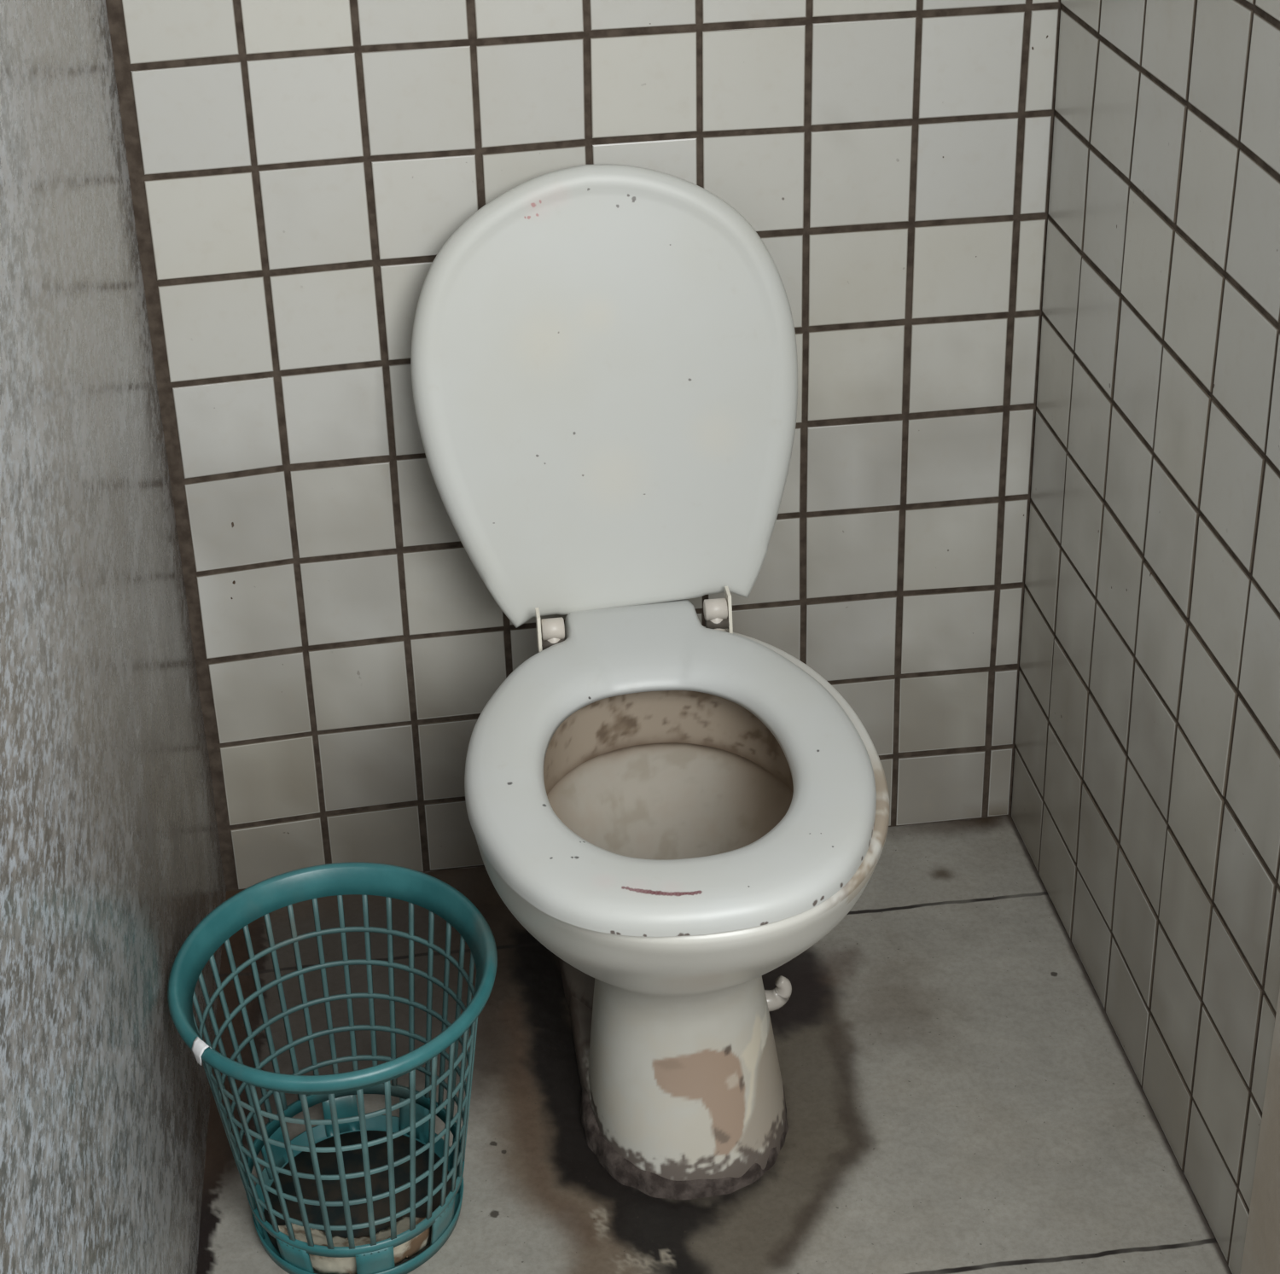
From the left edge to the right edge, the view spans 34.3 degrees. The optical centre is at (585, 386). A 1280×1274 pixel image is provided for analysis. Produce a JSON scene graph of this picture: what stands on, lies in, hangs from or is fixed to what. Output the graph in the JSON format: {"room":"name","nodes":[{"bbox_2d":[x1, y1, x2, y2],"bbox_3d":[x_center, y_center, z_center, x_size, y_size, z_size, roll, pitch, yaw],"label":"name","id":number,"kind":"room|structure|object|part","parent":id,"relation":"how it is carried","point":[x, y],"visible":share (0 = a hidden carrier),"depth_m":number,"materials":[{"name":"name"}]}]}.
{"room":"public restroom","nodes":[
{"label":"public restroom","id":0,"kind":"room"},
{"bbox_2d":[0,0,226,1273],"bbox_3d":[-0.360,0.074,1.331,0.003,1.750,1.420,-4,25,-5],"label":"wall","id":1,"kind":"structure","parent":0,"point":[110,853],"depth_m":1.53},
{"bbox_2d":[105,0,1060,890],"bbox_3d":[0.004,-0.256,2.007,0.945,1.750,0.002,-4,25,-5],"label":"wall","id":2,"kind":"structure","parent":0,"point":[299,171],"depth_m":2.10,"materials":[{"name":"white tile"}]},
{"bbox_2d":[196,814,1232,1273],"bbox_3d":[0.170,1.076,1.209,0.935,0.001,2.610,-4,25,-5],"label":"floor","id":3,"kind":"structure","parent":0,"point":[962,1094],"depth_m":2.02,"materials":[{"name":"grey tile"}]},
{"bbox_2d":[167,861,497,1273],"bbox_3d":[-0.214,0.629,1.861,0.285,0.284,0.285,-4,25,-5],"label":"basket","id":4,"kind":"object","parent":3,"relation":"on","point":[351,1174],"visible":0.99,"depth_m":1.88,"materials":[{"name":"teal plastic"}]},
{"bbox_2d":[192,1036,211,1065],"bbox_3d":[-0.318,0.552,1.718,0.012,0.022,0.018,-24,33,-39],"label":"scrap","id":5,"kind":"object","parent":4,"relation":"on","point":[199,1046],"visible":1,"depth_m":1.71,"materials":[{"name":"white paper"}]},
{"bbox_2d":[278,1216,430,1273],"bbox_3d":[-0.208,0.762,1.855,0.140,0.039,0.059,-4,25,-5],"label":"paper scrap","id":6,"kind":"object","parent":4,"relation":"on","point":[322,1265],"visible":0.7,"depth_m":1.85,"materials":[{"name":"beige paper"}]},
{"bbox_2d":[410,163,889,1199],"bbox_3d":[0.061,0.291,1.904,0.391,0.841,0.595,-4,25,-5],"label":"toilet","id":7,"kind":"object","parent":3,"relation":"on","point":[677,809],"visible":1,"depth_m":2.00,"materials":[{"name":"white ceramic"}]},
{"bbox_3d":[-0.045,0.240,2.024,0.003,0.040,0.028,-4,25,-5],"label":"hinge plate","id":8,"kind":"part","parent":7,"relation":"part of","materials":[{"name":"white plastic"}]},
{"bbox_3d":[0.022,0.010,2.029,0.379,0.437,0.128,-4,25,-5],"label":"lid","id":9,"kind":"part","parent":7,"relation":"part of","materials":[{"name":"white plastic"}]},
{"bbox_3d":[0.069,0.323,1.860,0.359,0.022,0.488,-4,25,-5],"label":"seat","id":10,"kind":"part","parent":7,"relation":"part of","materials":[{"name":"white plastic"}]},
{"bbox_3d":[0.082,0.503,1.973,0.371,0.398,0.535,-4,25,-5],"label":"bowl","id":11,"kind":"part","parent":7,"relation":"part of","materials":[{"name":"white ceramic"}]},
{"bbox_3d":[0.141,0.221,2.048,0.003,0.040,0.028,-4,25,-5],"label":"hinge plate","id":12,"kind":"part","parent":7,"relation":"part of","materials":[{"name":"white plastic"}]},
{"bbox_2d":[1010,0,1279,1273],"bbox_3d":[0.500,-0.148,1.734,0.002,1.750,0.693,-4,25,-5],"label":"wall","id":13,"kind":"structure","parent":0,"point":[1145,797],"depth_m":1.84,"materials":[{"name":"white tile"}]},
{"bbox_2d":[1240,988,1279,1273],"bbox_3d":[0.575,0.146,1.097,0.002,1.750,0.736,-4,25,-5],"label":"trim","id":14,"kind":"structure","parent":13,"relation":"attached to","point":[1261,1253],"depth_m":1.71,"materials":[{"name":"brown wood"}]}
]}

